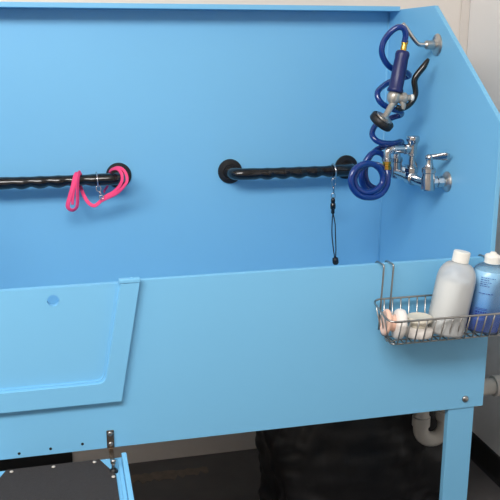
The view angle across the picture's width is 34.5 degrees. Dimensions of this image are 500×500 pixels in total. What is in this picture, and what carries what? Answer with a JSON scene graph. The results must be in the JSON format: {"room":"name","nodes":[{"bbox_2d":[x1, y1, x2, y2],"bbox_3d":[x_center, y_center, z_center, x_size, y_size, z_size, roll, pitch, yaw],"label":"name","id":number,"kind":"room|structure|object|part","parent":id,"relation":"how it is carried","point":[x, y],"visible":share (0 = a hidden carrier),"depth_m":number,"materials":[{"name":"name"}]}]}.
{"room":"dog grooming room","nodes":[
{"label":"dog grooming room","id":0,"kind":"room"},
{"bbox_2d":[0,0,461,463],"bbox_3d":[-0.914,-0.504,2.335,3.450,2.700,0.050,-3,15,-13],"label":"wall","id":1,"kind":"structure","parent":0,"point":[451,9],"depth_m":2.71,"materials":[{"name":"white paint"}]},
{"bbox_2d":[0,452,72,470],"bbox_3d":[-1.565,0.757,2.466,1.998,0.092,0.012,-3,15,-13],"label":"baseboard","id":2,"kind":"structure","parent":1,"relation":"attached to","point":[7,464],"depth_m":2.67,"materials":[{"name":"black rubber"}]},
{"bbox_2d":[459,0,469,54],"bbox_3d":[0.705,-0.594,2.688,0.029,2.600,0.005,-3,15,-13],"label":"trim","id":3,"kind":"structure","parent":1,"relation":"attached to","point":[465,4],"depth_m":2.65,"materials":[{"name":"white paint"}]},
{"bbox_2d":[128,449,499,499],"bbox_3d":[-0.500,1.209,1.012,3.350,0.050,3.470,-3,15,-13],"label":"floor","id":4,"kind":"structure","parent":0,"point":[233,475],"depth_m":2.64,"materials":[{"name":"grey plastic"}]},
{"bbox_2d":[0,452,133,499],"bbox_3d":[-0.336,0.798,1.448,0.313,0.527,0.772,-3,15,-13],"label":"ramp","id":5,"kind":"object","parent":4,"relation":"on","point":[96,479],"visible":1,"depth_m":1.69,"materials":[{"name":"light blue painted metal"},{"name":"dark grey rubber tread"},{"name":"steel"}]},
{"bbox_2d":[110,468,117,473],"bbox_3d":[-0.293,0.472,1.729,0.019,0.008,0.019,-3,15,-13],"label":"bolt","id":6,"kind":"object","parent":5,"relation":"attached to","point":[112,471],"depth_m":1.72,"materials":[{"name":"black metal"}]},
{"bbox_3d":[-0.197,0.585,1.419,0.009,0.072,0.756,-3,15,-13],"label":"rail","id":7,"kind":"part","parent":5,"relation":"part of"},
{"bbox_3d":[-0.188,0.578,1.420,0.011,0.086,0.758,-3,15,-13],"label":"rail","id":8,"kind":"part","parent":5,"relation":"part of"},
{"bbox_2d":[130,466,208,483],"bbox_3d":[-0.306,0.752,2.670,0.340,0.001,0.070,-3,15,-13],"label":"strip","id":9,"kind":"object","parent":4,"relation":"on","point":[169,474],"visible":0.75,"depth_m":2.68,"materials":[{"name":"black"}]},
{"bbox_2d":[0,2,499,499],"bbox_3d":[-0.221,0.143,2.045,1.494,1.496,0.734,-3,15,-13],"label":"tub","id":10,"kind":"object","parent":4,"relation":"on","point":[186,303],"visible":0.93,"depth_m":2.18,"materials":[{"name":"blue plastic"}]},
{"bbox_3d":[-0.442,0.181,1.684,0.344,0.214,0.016,-3,15,-13],"label":"door panel","id":11,"kind":"part","parent":10,"relation":"part of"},
{"bbox_2d":[0,163,130,189],"bbox_3d":[-0.539,-0.192,2.211,0.432,0.072,0.082,-3,15,-13],"label":"grab bar","id":12,"kind":"object","parent":10,"relation":"attached to","point":[113,178],"visible":0.93,"depth_m":2.18,"materials":[{"name":"black plastic"}]},
{"bbox_3d":[-0.539,-0.191,2.209,0.394,0.036,0.078,-3,15,-13],"label":"rail","id":13,"kind":"part","parent":12,"relation":"part of","materials":[{"name":"black plastic"}]},
{"bbox_2d":[66,166,128,211],"bbox_3d":[-0.419,-0.171,2.223,0.173,0.120,0.078,-1,15,-5],"label":"lead","id":14,"kind":"object","parent":12,"relation":"hanging from","point":[76,177],"visible":0.96,"depth_m":2.19,"materials":[{"name":"pink fabric"}]},
{"bbox_3d":[-0.439,0.208,1.679,0.425,0.266,0.015,-3,15,-13],"label":"door frame","id":15,"kind":"part","parent":10,"relation":"part of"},
{"bbox_3d":[-0.300,-0.196,2.321,1.481,0.954,0.012,-3,15,-13],"label":"panel","id":16,"kind":"part","parent":10,"relation":"part of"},
{"bbox_3d":[-0.146,0.241,1.776,1.481,0.382,0.012,-3,15,-13],"label":"panel","id":17,"kind":"part","parent":10,"relation":"part of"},
{"bbox_2d":[218,155,356,183],"bbox_3d":[0.126,-0.232,2.368,0.433,0.072,0.082,-3,15,-13],"label":"grab bar","id":18,"kind":"object","parent":10,"relation":"attached to","point":[230,171],"visible":0.94,"depth_m":2.34,"materials":[{"name":"black plastic"}]},
{"bbox_3d":[0.127,-0.231,2.366,0.395,0.036,0.078,-3,15,-13],"label":"rail","id":19,"kind":"part","parent":18,"relation":"part of","materials":[{"name":"black plastic"}]},
{"bbox_2d":[330,163,338,264],"bbox_3d":[0.254,-0.103,2.405,0.033,0.314,0.050,0,15,1],"label":"cord tether","id":20,"kind":"object","parent":18,"relation":"hanging from","point":[335,261],"visible":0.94,"depth_m":2.39,"materials":[{"name":"black fabric"}]},
{"bbox_3d":[0.251,-0.042,2.425,0.007,0.147,0.030,8,16,27],"label":"cord","id":21,"kind":"part","parent":20,"relation":"part of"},
{"bbox_3d":[0.256,-0.041,2.423,0.008,0.148,0.031,9,17,29],"label":"cord","id":22,"kind":"part","parent":20,"relation":"part of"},
{"bbox_2d":[382,135,451,191],"bbox_3d":[0.414,-0.239,2.154,0.139,0.134,0.284,-3,15,-13],"label":"faucet","id":23,"kind":"object","parent":10,"relation":"attached to","point":[428,181],"visible":0.97,"depth_m":2.12,"materials":[{"name":"silver metal"}]},
{"bbox_3d":[0.476,-0.237,2.039,0.061,0.022,0.021,4,15,16],"label":"lever handle","id":24,"kind":"part","parent":23,"relation":"part of","materials":[{"name":"silver metal"}]},
{"bbox_2d":[402,23,441,55],"bbox_3d":[0.434,-0.541,2.068,0.105,0.084,0.057,-3,15,-13],"label":"hook","id":25,"kind":"object","parent":10,"relation":"attached to","point":[435,44],"visible":0.93,"depth_m":2.07,"materials":[{"name":"silver metal"}]},
{"bbox_2d":[348,24,429,200],"bbox_3d":[0.339,-0.358,2.097,0.248,0.445,0.132,-7,16,-27],"label":"sprayer","id":26,"kind":"object","parent":25,"relation":"hanging from","point":[367,191],"visible":0.98,"depth_m":2.06,"materials":[{"name":"blue plastic"}]},
{"bbox_3d":[0.342,-0.335,2.061,0.047,0.037,0.048,-3,15,-13],"label":"spray plate","id":27,"kind":"part","parent":26,"relation":"part of","materials":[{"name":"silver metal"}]},
{"bbox_3d":[0.417,-0.424,2.066,0.086,0.134,0.019,-3,15,-13],"label":"lever","id":28,"kind":"part","parent":26,"relation":"part of","materials":[{"name":"black plastic"}]},
{"bbox_3d":[0.424,-0.551,2.062,0.084,0.062,0.015,-3,15,-13],"label":"hook arm","id":29,"kind":"part","parent":25,"relation":"part of","materials":[{"name":"silver metal"}]},
{"bbox_3d":[0.467,-0.530,2.079,0.036,0.057,0.057,-3,15,-13],"label":"wall plate","id":30,"kind":"part","parent":25,"relation":"part of","materials":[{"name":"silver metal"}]},
{"bbox_2d":[374,254,499,344],"bbox_3d":[0.451,0.113,1.831,0.349,0.170,0.140,-3,15,-13],"label":"wire basket","id":31,"kind":"object","parent":10,"relation":"hanging from","point":[381,313],"visible":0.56,"depth_m":1.80,"materials":[{"name":"silver metal"}]},
{"bbox_2d":[380,309,407,338],"bbox_3d":[0.322,0.165,1.799,0.058,0.068,0.068,-1,15,-3],"label":"scrub brush","id":32,"kind":"object","parent":31,"relation":"in","point":[398,314],"visible":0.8,"depth_m":1.78,"materials":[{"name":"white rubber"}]},
{"bbox_3d":[0.309,0.162,1.796,0.025,0.060,0.060,8,5,-7],"label":"handle","id":33,"kind":"part","parent":32,"relation":"part of","materials":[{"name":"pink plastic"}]},
{"bbox_2d":[405,312,432,339],"bbox_3d":[0.379,0.172,1.811,0.067,0.050,0.067,-3,15,-13],"label":"scrub brush","id":34,"kind":"object","parent":31,"relation":"in","point":[414,315],"visible":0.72,"depth_m":1.79,"materials":[{"name":"white plastic"}]},
{"bbox_3d":[0.379,0.160,1.808,0.062,0.025,0.062,-3,15,-13],"label":"handle","id":35,"kind":"part","parent":34,"relation":"part of","materials":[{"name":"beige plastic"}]},
{"bbox_2d":[428,249,475,337],"bbox_3d":[0.453,0.097,1.812,0.106,0.198,0.088,-4,15,-15],"label":"soap bottle","id":36,"kind":"object","parent":31,"relation":"in","point":[455,281],"visible":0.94,"depth_m":1.78,"materials":[{"name":"white plastic"}]},
{"bbox_2d":[466,251,499,334],"bbox_3d":[0.540,0.095,1.839,0.096,0.187,0.090,1,15,3],"label":"soap bottle","id":37,"kind":"object","parent":31,"relation":"in","point":[486,295],"visible":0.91,"depth_m":1.81,"materials":[{"name":"blue plastic"}]},
{"bbox_3d":[0.492,-0.160,2.174,0.012,0.961,0.655,-3,15,-13],"label":"panel","id":38,"kind":"part","parent":10,"relation":"part of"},
{"bbox_2d":[412,375,499,446],"bbox_3d":[0.660,0.418,2.231,0.446,0.232,0.057,-3,15,-13],"label":"drain pipe","id":39,"kind":"object","parent":10,"relation":"attached to","point":[420,421],"visible":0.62,"depth_m":2.19,"materials":[{"name":"grey plastic"}]},
{"bbox_3d":[0.510,0.634,2.082,0.070,0.528,0.078,-3,15,-13],"label":"leg","id":40,"kind":"part","parent":10,"relation":"part of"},
{"bbox_2d":[255,411,442,499],"bbox_3d":[0.270,0.552,2.398,0.562,0.521,0.366,-3,15,-13],"label":"plastic bag","id":41,"kind":"object","parent":4,"relation":"on","point":[379,458],"visible":0.42,"depth_m":2.25,"materials":[{"name":"black plastic"}]},
{"bbox_2d":[467,0,499,455],"bbox_3d":[1.153,-0.173,1.069,0.050,2.700,3.470,-3,15,-13],"label":"wall","id":42,"kind":"structure","parent":0,"point":[483,42],"depth_m":2.60,"materials":[{"name":"white paint"}]},
{"bbox_2d":[470,431,499,487],"bbox_3d":[1.122,1.043,1.377,0.012,0.092,3.470,-3,15,-13],"label":"baseboard","id":43,"kind":"structure","parent":42,"relation":"attached to","point":[482,455],"depth_m":2.70,"materials":[{"name":"black rubber"}]}
]}

